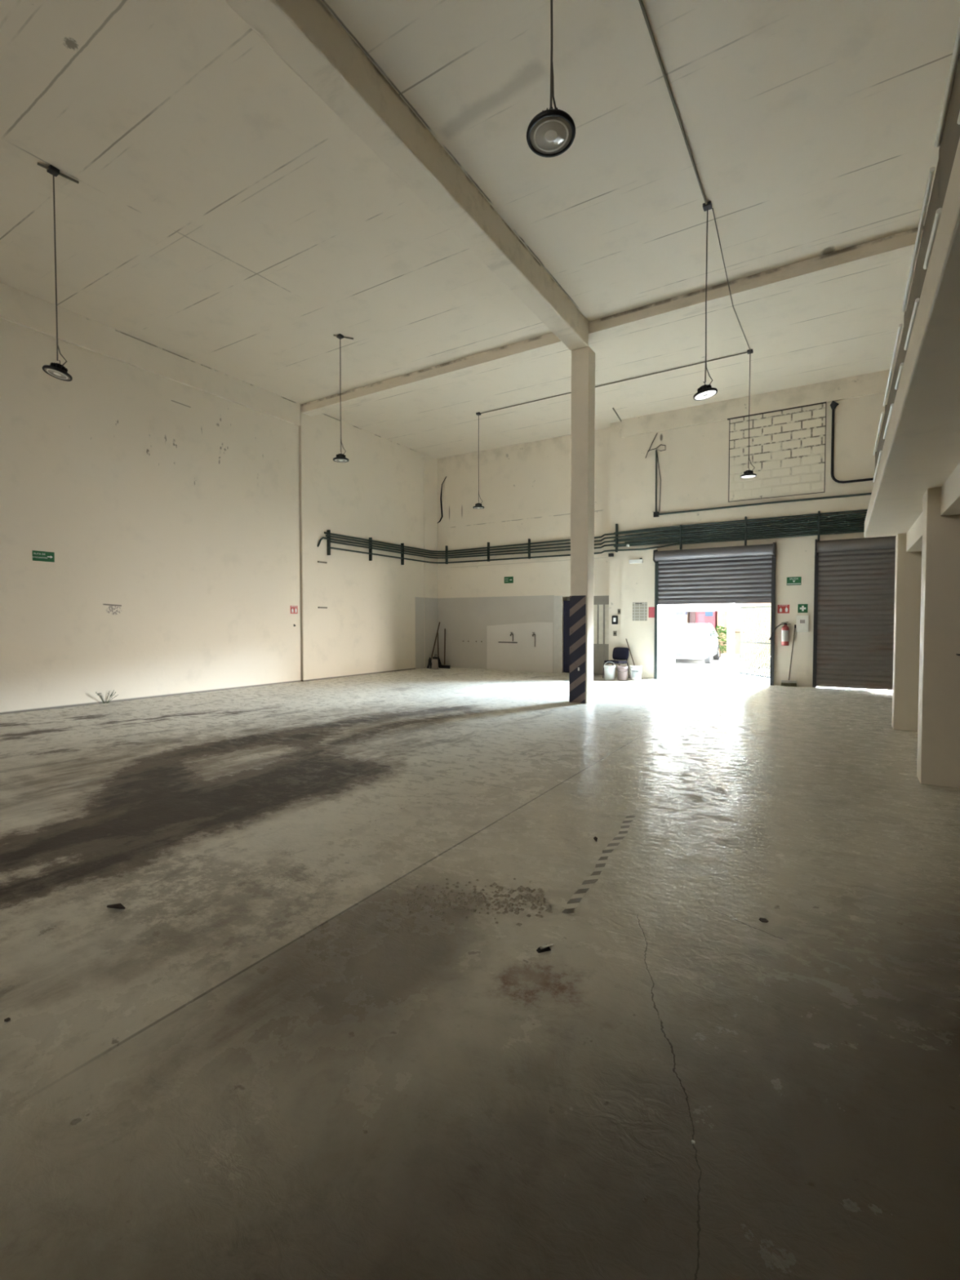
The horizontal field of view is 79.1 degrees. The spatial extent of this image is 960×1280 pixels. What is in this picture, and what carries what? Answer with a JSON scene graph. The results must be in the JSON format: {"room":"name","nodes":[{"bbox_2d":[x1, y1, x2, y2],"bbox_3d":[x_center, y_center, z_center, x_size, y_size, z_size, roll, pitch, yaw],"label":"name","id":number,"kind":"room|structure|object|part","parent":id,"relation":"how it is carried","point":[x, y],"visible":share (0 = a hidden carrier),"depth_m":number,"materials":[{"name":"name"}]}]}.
{"room":"empty warehouse","nodes":[
{"label":"empty warehouse","id":0,"kind":"room"},
{"bbox_2d":[0,282,437,714],"bbox_3d":[-7.721,-2.262,9.625,0.370,6.930,23.950,1,2,32],"label":"wall","id":1,"kind":"structure","parent":0,"point":[184,506],"depth_m":11.86,"materials":[{"name":"beige paint"}]},
{"bbox_2d":[32,550,54,562],"bbox_3d":[-7.439,-1.425,9.899,0.008,0.170,0.322,1,2,32],"label":"sign","id":2,"kind":"object","parent":1,"relation":"attached to","point":[42,556],"visible":1,"depth_m":9.90,"materials":[{"name":"green plastic"}]},
{"bbox_2d":[290,605,297,613],"bbox_3d":[-4.629,-0.754,14.458,0.011,0.200,0.220,1,2,32],"label":"sign","id":3,"kind":"object","parent":1,"relation":"attached to","point":[294,610],"visible":1,"depth_m":14.46,"materials":[{"name":"red plastic"}]},
{"bbox_2d":[0,667,959,1279],"bbox_3d":[-0.520,1.341,5.188,17.300,0.001,23.800,1,2,32],"label":"floor","id":4,"kind":"structure","parent":0,"point":[260,1064],"depth_m":2.39,"materials":[{"name":"concrete"}]},
{"bbox_2d":[95,689,116,703],"bbox_3d":[-6.895,1.052,10.721,0.130,0.242,0.410,1,2,32],"label":"weed","id":5,"kind":"object","parent":4,"relation":"on","point":[100,695],"visible":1,"depth_m":10.74,"materials":[{"name":"plant"}]},
{"bbox_2d":[106,903,124,908],"bbox_3d":[-1.895,1.393,3.040,0.113,0.028,0.035,0,2,15],"label":"bolt","id":6,"kind":"object","parent":4,"relation":"on","point":[115,905],"visible":1,"depth_m":3.03,"materials":[{"name":"black metal"}]},
{"bbox_2d":[426,622,439,668],"bbox_3d":[-1.464,0.166,18.939,0.540,1.510,0.294,-1,2,-34],"label":"broom","id":7,"kind":"object","parent":4,"relation":"on","point":[429,663],"visible":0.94,"depth_m":18.91,"materials":[{"name":"brown wood"}]},
{"bbox_3d":[-1.475,0.106,19.002,0.046,1.395,0.507,1,2,39],"label":"handle","id":8,"kind":"part","parent":7,"relation":"part of","materials":[{"name":"brown wood"}]},
{"bbox_2d":[429,654,438,669],"bbox_3d":[-1.465,0.695,18.561,0.260,0.470,0.170,1,2,32],"label":"dustpan","id":9,"kind":"object","parent":4,"relation":"on","point":[434,661],"visible":1,"depth_m":18.57,"materials":[{"name":"grey plastic"}]},
{"bbox_2d":[437,632,441,667],"bbox_3d":[-1.397,0.332,19.277,0.200,1.157,0.358,-1,2,-31],"label":"broom","id":10,"kind":"object","parent":4,"relation":"on","point":[438,658],"visible":0.58,"depth_m":19.29,"materials":[{"name":"brown wood"}]},
{"bbox_3d":[-1.395,0.271,19.346,0.046,1.039,0.258,0,2,-9],"label":"handle","id":11,"kind":"part","parent":10,"relation":"part of","materials":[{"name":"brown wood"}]},
{"bbox_2d":[439,628,450,668],"bbox_3d":[-1.088,0.272,19.037,0.472,1.289,0.447,1,2,32],"label":"broom","id":12,"kind":"object","parent":4,"relation":"on","point":[440,666],"visible":1,"depth_m":18.96,"materials":[{"name":"black plastic"}]},
{"bbox_3d":[-1.158,0.214,19.091,0.045,1.176,0.496,0,2,-2],"label":"handle","id":13,"kind":"part","parent":12,"relation":"part of","materials":[{"name":"brown wood"}]},
{"bbox_2d":[405,878,552,926],"bbox_3d":[-0.011,1.397,3.129,0.779,0.016,0.533,0,2,-1],"label":"crumbs","id":14,"kind":"object","parent":4,"relation":"on","point":[529,897],"visible":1,"depth_m":3.12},
{"bbox_2d":[536,943,554,953],"bbox_3d":[0.297,1.408,2.662,0.080,0.022,0.032,-1,2,-20],"label":"wrapper","id":15,"kind":"object","parent":4,"relation":"on","point":[545,948],"visible":1,"depth_m":2.65,"materials":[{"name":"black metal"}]},
{"bbox_2d":[568,346,595,703],"bbox_3d":[1.907,-2.084,10.834,0.345,6.500,0.349,1,2,32],"label":"column","id":16,"kind":"structure","parent":4,"relation":"on","point":[583,359],"depth_m":10.70,"materials":[{"name":"white paint"}]},
{"bbox_2d":[561,814,635,915],"bbox_3d":[0.819,1.384,3.748,0.088,0.001,1.689,1,2,26],"label":"tape","id":17,"kind":"object","parent":4,"relation":"on","point":[575,899],"visible":1,"depth_m":3.53,"materials":[{"name":"black plastic"}]},
{"bbox_2d":[603,661,615,679],"bbox_3d":[3.374,0.799,15.114,0.314,0.475,0.304,0,2,15],"label":"bucket","id":18,"kind":"object","parent":4,"relation":"on","point":[609,670],"visible":1,"depth_m":15.01,"materials":[{"name":"white plastic"}]},
{"bbox_2d":[602,647,629,678],"bbox_3d":[3.635,0.615,15.505,0.534,0.822,0.504,-2,2,-44],"label":"chair","id":19,"kind":"object","parent":4,"relation":"on","point":[619,653],"visible":0.9,"depth_m":15.52,"materials":[{"name":"blue fabric"}]},
{"bbox_3d":[3.618,0.577,15.486,0.420,0.055,0.460,-2,2,-44],"label":"seat","id":20,"kind":"part","parent":19,"relation":"part of","materials":[{"name":"blue fabric"}]},
{"bbox_3d":[3.777,0.365,15.634,0.124,0.330,0.490,-2,2,-44],"label":"backrest","id":21,"kind":"part","parent":19,"relation":"part of","materials":[{"name":"blue fabric"}]},
{"bbox_2d":[616,666,628,680],"bbox_3d":[3.683,0.859,15.014,0.298,0.360,0.291,1,2,20],"label":"bucket","id":22,"kind":"object","parent":4,"relation":"on","point":[622,671],"visible":1,"depth_m":14.91,"materials":[{"name":"plastic"}]},
{"bbox_2d":[626,638,635,665],"bbox_3d":[4.050,0.499,15.473,0.043,1.062,0.544,-1,2,-24],"label":"stick","id":23,"kind":"object","parent":4,"relation":"on","point":[626,638],"visible":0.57,"depth_m":15.52,"materials":[{"name":"brown wood"}]},
{"bbox_2d":[629,665,642,680],"bbox_3d":[4.029,0.854,15.012,0.319,0.370,0.312,0,2,15],"label":"bucket","id":24,"kind":"object","parent":4,"relation":"on","point":[635,670],"visible":1,"depth_m":14.90,"materials":[{"name":"white plastic"}]},
{"bbox_2d":[758,917,768,922],"bbox_3d":[1.425,1.407,2.917,0.044,0.008,0.038,0,2,13],"label":"chip","id":25,"kind":"object","parent":4,"relation":"on","point":[762,920],"visible":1,"depth_m":2.91,"materials":[{"name":"grey concrete"}]},
{"bbox_2d":[781,624,796,686],"bbox_3d":[7.241,0.363,13.594,0.324,1.441,0.124,1,2,32],"label":"push broom","id":26,"kind":"object","parent":4,"relation":"on","point":[788,682],"visible":1,"depth_m":13.57,"materials":[{"name":"brown wood"}]},
{"bbox_3d":[7.293,0.318,13.573,0.156,1.273,0.025,0,2,-1],"label":"handle","id":27,"kind":"part","parent":26,"relation":"part of","materials":[{"name":"brown wood"}]},
{"bbox_2d":[864,137,959,788],"bbox_3d":[3.037,0.034,-0.280,4.900,2.950,17.680,1,2,32],"label":"mezzanine","id":28,"kind":"object","parent":4,"relation":"on","point":[915,497],"visible":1,"depth_m":5.23,"materials":[{"name":"paint"}]},
{"bbox_2d":[872,18,959,482],"bbox_3d":[2.030,-1.842,2.628,0.072,0.620,8.760,1,2,32],"label":"railing","id":29,"kind":"object","parent":28,"relation":"on","point":[948,135],"visible":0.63,"depth_m":2.43,"materials":[{"name":"white metal"}]},
{"bbox_3d":[3.903,-1.691,5.708,0.019,0.020,1.300,1,2,32],"label":"rail","id":30,"kind":"part","parent":29,"relation":"part of","materials":[{"name":"white metal"}]},
{"bbox_3d":[3.903,-2.001,5.699,0.017,0.018,1.500,1,2,32],"label":"rail","id":31,"kind":"part","parent":29,"relation":"part of","materials":[{"name":"white metal"}]},
{"bbox_3d":[3.103,-1.651,4.417,0.019,0.020,0.860,1,2,32],"label":"rail","id":32,"kind":"part","parent":29,"relation":"part of","materials":[{"name":"white metal"}]},
{"bbox_3d":[2.995,-1.956,4.233,0.017,0.018,1.550,1,2,32],"label":"rail","id":33,"kind":"part","parent":29,"relation":"part of","materials":[{"name":"grey metal"}]},
{"bbox_3d":[2.590,-1.626,3.588,0.019,0.020,0.410,1,2,32],"label":"rail","id":34,"kind":"part","parent":29,"relation":"part of","materials":[{"name":"grey metal"}]},
{"bbox_3d":[2.562,-1.758,3.478,0.040,0.400,0.060,1,2,32],"label":"post","id":35,"kind":"part","parent":29,"relation":"part of","materials":[{"name":"grey metal"}]},
{"bbox_3d":[2.211,-1.607,2.976,0.019,0.020,0.570,1,2,32],"label":"rail","id":36,"kind":"part","parent":29,"relation":"part of","materials":[{"name":"grey metal"}]},
{"bbox_3d":[2.153,-1.914,2.873,0.017,0.018,1.250,1,2,32],"label":"rail","id":37,"kind":"part","parent":29,"relation":"part of","materials":[{"name":"grey metal"}]},
{"bbox_3d":[1.798,-1.587,2.309,0.019,0.020,0.400,1,2,32],"label":"rail","id":38,"kind":"part","parent":29,"relation":"part of","materials":[{"name":"grey metal"}]},
{"bbox_3d":[1.798,-1.720,2.246,0.040,0.400,0.060,1,2,32],"label":"post","id":39,"kind":"part","parent":29,"relation":"part of","materials":[{"name":"grey metal"}]},
{"bbox_3d":[1.445,-1.879,1.730,0.017,0.018,1.160,1,2,32],"label":"rail","id":40,"kind":"part","parent":29,"relation":"part of","materials":[{"name":"grey metal"}]},
{"bbox_3d":[0.745,-1.534,0.609,0.019,0.020,2.700,1,2,32],"label":"rail","id":41,"kind":"part","parent":29,"relation":"part of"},
{"bbox_2d":[0,0,959,458],"bbox_3d":[-0.597,-5.710,4.942,17.400,0.250,23.670,1,2,32],"label":"ceiling","id":42,"kind":"structure","parent":0,"point":[220,215],"depth_m":7.29,"materials":[{"name":"paint"}]},
{"bbox_2d":[42,164,72,381],"bbox_3d":[-5.115,-4.414,6.995,0.303,2.466,0.298,1,2,32],"label":"pendant lamp","id":43,"kind":"object","parent":42,"relation":"hanging from","point":[57,371],"visible":1,"depth_m":6.99,"materials":[{"name":"black metal"}]},
{"bbox_2d":[49,362,67,372],"bbox_3d":[-5.104,-3.295,7.038,0.179,0.093,0.181,1,2,32],"label":"shade","id":44,"kind":"object","parent":43,"relation":"in","point":[53,366],"depth_m":6.98,"materials":[{"name":"black metal"}]},
{"bbox_2d":[37,162,79,183],"bbox_3d":[-5.078,-5.622,6.997,0.027,0.028,0.408,2,2,43],"label":"conduit","id":45,"kind":"object","parent":42,"relation":"attached to","point":[38,163],"visible":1,"depth_m":7.03,"materials":[{"name":"grey metal"}]},
{"bbox_2d":[333,333,349,462],"bbox_3d":[-2.649,-4.590,11.031,0.304,2.361,0.304,1,2,32],"label":"pendant lamp","id":46,"kind":"object","parent":42,"relation":"hanging from","point":[341,458],"visible":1,"depth_m":11.02,"materials":[{"name":"black metal"}]},
{"bbox_2d":[336,453,345,457],"bbox_3d":[-2.650,-3.503,11.062,0.177,0.070,0.176,1,2,32],"label":"lamp","id":47,"kind":"object","parent":46,"relation":"in","point":[339,455],"depth_m":11.01,"materials":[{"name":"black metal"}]},
{"bbox_2d":[333,334,353,339],"bbox_3d":[-2.589,-5.746,11.017,0.372,0.028,0.027,-1,2,-22],"label":"conduit","id":48,"kind":"object","parent":42,"relation":"attached to","point":[333,335],"visible":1,"depth_m":11.03,"materials":[{"name":"grey metal"}]},
{"bbox_2d":[223,0,588,351],"bbox_3d":[-2.814,-5.303,3.110,0.350,0.450,17.600,1,2,32],"label":"beam","id":49,"kind":"structure","parent":42,"relation":"attached to","point":[304,34],"depth_m":6.12,"materials":[{"name":"paint"}]},
{"bbox_2d":[472,412,484,509],"bbox_3d":[-0.037,-4.667,15.117,0.304,2.459,0.304,1,2,32],"label":"pendant lamp","id":50,"kind":"object","parent":42,"relation":"hanging from","point":[477,505],"visible":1,"depth_m":15.11,"materials":[{"name":"black metal"}]},
{"bbox_2d":[526,0,575,157],"bbox_3d":[0.439,-4.322,3.560,0.304,2.438,0.303,1,2,32],"label":"pendant lamp","id":51,"kind":"object","parent":42,"relation":"hanging from","point":[551,132],"visible":1,"depth_m":3.58,"materials":[{"name":"black metal"}]},
{"bbox_2d":[301,226,924,416],"bbox_3d":[2.727,-5.642,10.222,16.700,0.210,0.300,1,2,32],"label":"beam","id":52,"kind":"structure","parent":42,"relation":"attached to","point":[899,246],"depth_m":9.87,"materials":[{"name":"paint"}]},
{"bbox_2d":[480,351,746,413],"bbox_3d":[2.710,-5.817,13.324,6.401,0.026,0.031,1,2,33],"label":"conduit","id":53,"kind":"object","parent":42,"relation":"attached to","point":[744,352],"visible":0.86,"depth_m":12.89,"materials":[{"name":"grey metal"}]},
{"bbox_2d":[612,407,621,422],"bbox_3d":[3.583,-5.873,15.162,0.030,0.032,1.058,1,2,25],"label":"conduit","id":54,"kind":"object","parent":42,"relation":"attached to","point":[613,407],"visible":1,"depth_m":15.12,"materials":[{"name":"grey metal"}]},
{"bbox_2d":[638,0,707,204],"bbox_3d":[0.005,-5.494,2.805,0.047,0.028,11.060,1,2,32],"label":"conduit","id":55,"kind":"object","parent":42,"relation":"attached to","point":[641,2],"visible":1,"depth_m":5.92,"materials":[{"name":"grey metal"}]},
{"bbox_2d":[693,200,717,400],"bbox_3d":[2.958,-4.426,7.587,0.300,2.479,0.304,1,2,32],"label":"pendant lamp","id":56,"kind":"object","parent":42,"relation":"hanging from","point":[706,391],"visible":1,"depth_m":7.58,"materials":[{"name":"black metal"}]},
{"bbox_2d":[697,384,711,391],"bbox_3d":[2.948,-3.294,7.626,0.182,0.087,0.176,1,2,32],"label":"shade","id":57,"kind":"object","parent":56,"relation":"in","point":[706,386],"depth_m":7.57,"materials":[{"name":"black metal"}]},
{"bbox_2d":[711,208,750,350],"bbox_3d":[4.196,-5.599,9.584,0.046,0.221,4.603,1,2,30],"label":"conduit","id":58,"kind":"object","parent":42,"relation":"attached to","point":[712,208],"visible":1,"depth_m":8.75,"materials":[{"name":"grey metal"}]},
{"bbox_2d":[740,348,756,478],"bbox_3d":[5.400,-4.535,11.648,0.304,2.510,0.304,1,2,32],"label":"pendant lamp","id":59,"kind":"object","parent":42,"relation":"hanging from","point":[748,473],"visible":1,"depth_m":11.64,"materials":[{"name":"black metal"}]},
{"bbox_2d":[743,470,753,474],"bbox_3d":[5.400,-3.372,11.682,0.176,0.069,0.176,1,2,32],"label":"lamp","id":60,"kind":"object","parent":59,"relation":"in","point":[750,472],"depth_m":11.63,"materials":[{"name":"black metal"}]},
{"bbox_2d":[437,391,896,687],"bbox_3d":[5.766,-2.425,14.946,17.000,6.930,0.700,1,2,32],"label":"wall","id":61,"kind":"structure","parent":0,"point":[525,488],"depth_m":15.59,"materials":[{"name":"beige paint"}]},
{"bbox_2d":[437,475,446,523],"bbox_3d":[-1.264,-4.642,19.251,0.373,1.515,0.056,1,2,32],"label":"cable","id":62,"kind":"object","parent":61,"relation":"hanging from","point":[446,476],"visible":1,"depth_m":19.25,"materials":[{"name":"rubber"}]},
{"bbox_2d":[415,595,554,672],"bbox_3d":[0.071,-0.200,17.900,4.280,2.300,1.190,1,2,32],"label":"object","id":63,"kind":"structure","parent":61,"relation":"attached to","point":[465,620],"depth_m":18.78,"materials":[{"name":"grey paint"}]},
{"bbox_2d":[497,641,517,643],"bbox_3d":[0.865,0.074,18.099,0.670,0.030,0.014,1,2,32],"label":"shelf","id":64,"kind":"object","parent":61,"relation":"attached to","point":[498,642],"visible":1,"depth_m":18.06,"materials":[{"name":"black metal"}]},
{"bbox_2d":[504,576,513,583],"bbox_3d":[0.892,-1.865,18.035,0.320,0.200,0.008,1,2,32],"label":"sign","id":65,"kind":"object","parent":61,"relation":"attached to","point":[510,579],"visible":1,"depth_m":18.03,"materials":[{"name":"green plastic"}]},
{"bbox_2d":[486,622,552,672],"bbox_3d":[1.193,0.200,17.910,2.290,1.500,0.004,1,2,32],"label":"panel","id":66,"kind":"object","parent":61,"relation":"attached to","point":[522,655],"depth_m":17.86,"materials":[{"name":"paint"}]},
{"bbox_2d":[553,595,562,672],"bbox_3d":[2.313,-0.168,17.200,0.270,2.280,0.020,1,2,32],"label":"trim","id":67,"kind":"structure","parent":61,"relation":"attached to","point":[557,615],"depth_m":17.19,"materials":[{"name":"grey paint"}]},
{"bbox_2d":[563,600,569,672],"bbox_3d":[2.811,-0.095,16.923,0.830,2.110,0.111,1,2,32],"label":"door","id":68,"kind":"structure","parent":61,"relation":"in","point":[566,603],"depth_m":17.10,"materials":[{"name":"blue metal"}]},
{"bbox_2d":[317,509,867,564],"bbox_3d":[3.331,-2.623,13.416,14.537,0.900,5.253,1,2,32],"label":"bundle","id":69,"kind":"object","parent":61,"relation":"attached to","point":[746,535],"visible":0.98,"depth_m":14.80,"materials":[{"name":"metal"}]},
{"bbox_2d":[593,595,608,675],"bbox_3d":[3.430,-0.134,16.563,0.600,2.250,0.050,1,2,32],"label":"door","id":70,"kind":"structure","parent":61,"relation":"in","point":[601,603],"depth_m":16.55,"materials":[{"name":"grey metal"}]},
{"bbox_3d":[3.292,-0.451,16.639,0.155,1.120,0.010,1,2,32],"label":"pane","id":71,"kind":"part","parent":70,"relation":"part of","materials":[{"name":"beige glass"}]},
{"bbox_3d":[3.449,-0.448,16.541,0.135,1.120,0.010,1,2,32],"label":"pane","id":72,"kind":"part","parent":70,"relation":"part of","materials":[{"name":"beige glass"}]},
{"bbox_3d":[3.598,-0.445,16.449,0.125,1.120,0.010,1,2,32],"label":"pane","id":73,"kind":"part","parent":70,"relation":"part of","materials":[{"name":"beige glass"}]},
{"bbox_2d":[611,615,617,624],"bbox_3d":[3.694,-0.549,15.912,0.170,0.240,0.056,1,2,32],"label":"intercom","id":74,"kind":"object","parent":61,"relation":"attached to","point":[614,618],"visible":1,"depth_m":15.89,"materials":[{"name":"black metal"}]},
{"bbox_2d":[613,631,617,635],"bbox_3d":[3.703,-0.180,15.938,0.100,0.140,0.022,1,2,32],"label":"switch plate","id":75,"kind":"object","parent":61,"relation":"attached to","point":[615,633],"visible":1,"depth_m":15.93,"materials":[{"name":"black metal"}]},
{"bbox_2d":[629,558,643,563],"bbox_3d":[4.163,-2.112,15.501,0.360,0.130,0.070,1,2,32],"label":"emergency light","id":76,"kind":"object","parent":61,"relation":"attached to","point":[640,560],"visible":1,"depth_m":15.46,"materials":[{"name":"white plastic"}]},
{"bbox_2d":[632,602,647,620],"bbox_3d":[4.265,-0.762,15.508,0.390,0.490,0.010,1,2,32],"label":"notice board","id":77,"kind":"object","parent":61,"relation":"attached to","point":[639,609],"visible":1,"depth_m":15.50,"materials":[{"name":"white paper"}]},
{"bbox_2d":[648,607,654,617],"bbox_3d":[4.538,-0.732,15.343,0.170,0.280,0.006,1,2,32],"label":"notice","id":78,"kind":"object","parent":61,"relation":"attached to","point":[651,610],"visible":1,"depth_m":15.34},
{"bbox_2d":[653,542,775,685],"bbox_3d":[5.733,-0.643,14.415,2.820,3.400,0.330,1,2,32],"label":"door","id":79,"kind":"structure","parent":61,"relation":"in","point":[744,574],"depth_m":14.40,"materials":[{"name":"grey metal"}]},
{"bbox_3d":[4.629,-0.518,15.244,0.075,3.100,0.090,1,2,32],"label":"guide rail","id":80,"kind":"part","parent":79,"relation":"part of","materials":[{"name":"grey metal"}]},
{"bbox_2d":[657,555,772,604],"bbox_3d":[5.806,-1.486,14.508,2.700,1.160,0.050,1,2,32],"label":"roller shutter","id":81,"kind":"object","parent":79,"relation":"hanging from","point":[748,579],"depth_m":14.45,"materials":[{"name":"grey metal"}]},
{"bbox_3d":[6.961,-0.474,13.801,0.080,3.100,0.090,1,2,32],"label":"guide rail","id":82,"kind":"part","parent":79,"relation":"part of","materials":[{"name":"metal"}]},
{"bbox_2d":[621,368,894,437],"bbox_3d":[8.174,-5.599,12.915,10.270,0.460,0.050,1,2,32],"label":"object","id":83,"kind":"structure","parent":61,"relation":"attached to","point":[874,383],"depth_m":13.80,"materials":[{"name":"beige paint"}]},
{"bbox_2d":[644,433,871,517],"bbox_3d":[7.506,-4.250,13.359,7.429,2.175,0.070,1,2,32],"label":"conduit","id":84,"kind":"object","parent":61,"relation":"attached to","point":[655,513],"visible":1,"depth_m":14.41,"materials":[{"name":"black metal"}]},
{"bbox_2d":[727,401,826,502],"bbox_3d":[6.947,-4.386,13.711,2.085,2.025,0.054,1,2,32],"label":"brick wall section","id":85,"kind":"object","parent":61,"relation":"in","point":[787,446],"depth_m":13.67,"materials":[{"name":"white brick"}]},
{"bbox_2d":[768,622,791,645],"bbox_3d":[7.064,-0.149,13.688,0.456,0.557,0.190,1,2,32],"label":"fire extinguisher","id":86,"kind":"object","parent":61,"relation":"attached to","point":[785,629],"visible":1,"depth_m":13.56,"materials":[{"name":"red metal"}]},
{"bbox_2d":[777,604,789,613],"bbox_3d":[7.165,-0.732,13.713,0.250,0.200,0.011,1,2,32],"label":"sign","id":87,"kind":"object","parent":61,"relation":"attached to","point":[780,608],"visible":1,"depth_m":13.71,"materials":[{"name":"red plastic"}]},
{"bbox_2d":[786,577,801,585],"bbox_3d":[7.344,-1.378,13.584,0.300,0.190,0.008,1,2,32],"label":"exit sign","id":88,"kind":"object","parent":61,"relation":"attached to","point":[790,580],"visible":1,"depth_m":13.58,"materials":[{"name":"green plastic"}]},
{"bbox_2d":[795,615,808,631],"bbox_3d":[7.491,-0.380,13.491,0.250,0.390,0.063,1,2,32],"label":"electrical box","id":89,"kind":"object","parent":61,"relation":"attached to","point":[802,621],"visible":1,"depth_m":13.46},
{"bbox_2d":[797,604,808,613],"bbox_3d":[7.505,-0.735,13.504,0.200,0.200,0.008,1,2,32],"label":"sign","id":90,"kind":"object","parent":61,"relation":"attached to","point":[802,608],"visible":1,"depth_m":13.50,"materials":[{"name":"green plastic"}]},
{"bbox_2d":[830,400,873,483],"bbox_3d":[9.261,-4.411,12.233,3.266,1.880,0.165,1,2,32],"label":"conduit","id":91,"kind":"object","parent":61,"relation":"attached to","point":[833,404],"visible":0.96,"depth_m":13.04,"materials":[{"name":"black metal"}]},
{"bbox_2d":[812,536,896,690],"bbox_3d":[8.738,-0.586,12.555,2.650,3.400,0.330,1,2,32],"label":"door","id":92,"kind":"structure","parent":61,"relation":"in","point":[854,583],"depth_m":12.93,"materials":[{"name":"metal"}]},
{"bbox_3d":[7.707,-0.460,13.339,0.075,3.100,0.090,1,2,32],"label":"guide rail","id":93,"kind":"part","parent":92,"relation":"part of","materials":[{"name":"metal"}]},
{"bbox_2d":[661,662,769,682],"bbox_3d":[10.493,0.981,16.988,24.000,0.004,8.130,1,2,32],"label":"ground","id":94,"kind":"structure","parent":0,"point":[735,676],"depth_m":16.34,"materials":[{"name":"concrete"}]},
{"bbox_2d":[739,605,771,678],"bbox_3d":[7.365,0.025,15.464,0.062,2.000,1.575,0,2,-7],"label":"gate","id":95,"kind":"object","parent":94,"relation":"on","point":[756,655],"visible":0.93,"depth_m":15.52,"materials":[{"name":"beige paint"}]},
{"label":"outside","id":96,"kind":"structure","parent":0,"visible":0},
{"bbox_2d":[662,653,770,672],"bbox_3d":[19.962,0.611,32.280,90.000,0.195,44.150,1,2,32],"label":"ground","id":97,"kind":"structure","parent":96,"point":[683,664],"depth_m":20.46,"materials":[{"name":"concrete"}]},
{"bbox_2d":[675,611,689,622],"bbox_3d":[10.247,-1.373,31.676,3.250,3.800,5.500,1,2,32],"label":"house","id":98,"kind":"structure","parent":97,"relation":"on","point":[680,616],"depth_m":29.00,"materials":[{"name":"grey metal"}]},
{"bbox_2d":[675,622,719,663],"bbox_3d":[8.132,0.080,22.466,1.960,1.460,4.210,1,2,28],"label":"car","id":99,"kind":"object","parent":97,"relation":"on","point":[694,641],"visible":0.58,"depth_m":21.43,"materials":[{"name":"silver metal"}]},
{"bbox_3d":[7.137,0.397,20.630,0.340,0.100,0.018,1,2,28],"label":"license plate","id":100,"kind":"part","parent":99,"relation":"part of","materials":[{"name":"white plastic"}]},
{"bbox_2d":[675,648,691,649],"bbox_3d":[7.165,0.315,20.679,0.720,0.060,0.085,1,2,28],"label":"grille","id":101,"kind":"object","parent":99,"relation":"attached to","point":[675,648],"depth_m":20.61,"materials":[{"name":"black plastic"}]},
{"bbox_2d":[675,653,694,657],"bbox_3d":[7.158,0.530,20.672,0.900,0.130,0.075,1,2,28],"label":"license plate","id":102,"kind":"object","parent":99,"relation":"attached to","point":[677,655],"depth_m":20.58,"materials":[{"name":"white plastic"}]},
{"bbox_2d":[661,603,734,672],"bbox_3d":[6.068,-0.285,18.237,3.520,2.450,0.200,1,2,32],"label":"gateway","id":103,"kind":"object","parent":97,"relation":"on","point":[668,646],"visible":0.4,"depth_m":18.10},
{"bbox_3d":[7.492,-0.258,17.355,0.170,2.450,0.200,1,2,32],"label":"post","id":104,"kind":"part","parent":103,"relation":"part of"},
{"bbox_2d":[689,610,717,631],"bbox_3d":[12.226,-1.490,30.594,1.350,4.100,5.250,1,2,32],"label":"house","id":105,"kind":"structure","parent":97,"relation":"on","point":[711,617],"depth_m":28.46,"materials":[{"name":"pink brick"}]},
{"bbox_3d":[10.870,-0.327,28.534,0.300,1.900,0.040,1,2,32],"label":"door","id":106,"kind":"part","parent":105,"relation":"part of","materials":[{"name":"pink"}]},
{"bbox_2d":[714,625,734,657],"bbox_3d":[10.222,0.055,24.833,1.255,1.365,1.238,1,2,32],"label":"bush","id":107,"kind":"object","parent":97,"relation":"on","point":[722,646],"visible":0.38,"depth_m":24.65,"materials":[{"name":"green plant"}]},
{"bbox_2d":[733,637,735,662],"bbox_3d":[9.424,0.377,21.591,0.120,0.920,0.120,1,2,32],"label":"bollard","id":108,"kind":"object","parent":97,"relation":"on","point":[734,637],"visible":0.35,"depth_m":21.54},
{"bbox_2d":[715,603,771,654],"bbox_3d":[13.858,-1.208,29.534,2.750,3.600,5.350,1,2,32],"label":"wall","id":109,"kind":"structure","parent":97,"relation":"on","point":[722,615],"depth_m":27.56,"materials":[{"name":"white brick"}]}
]}

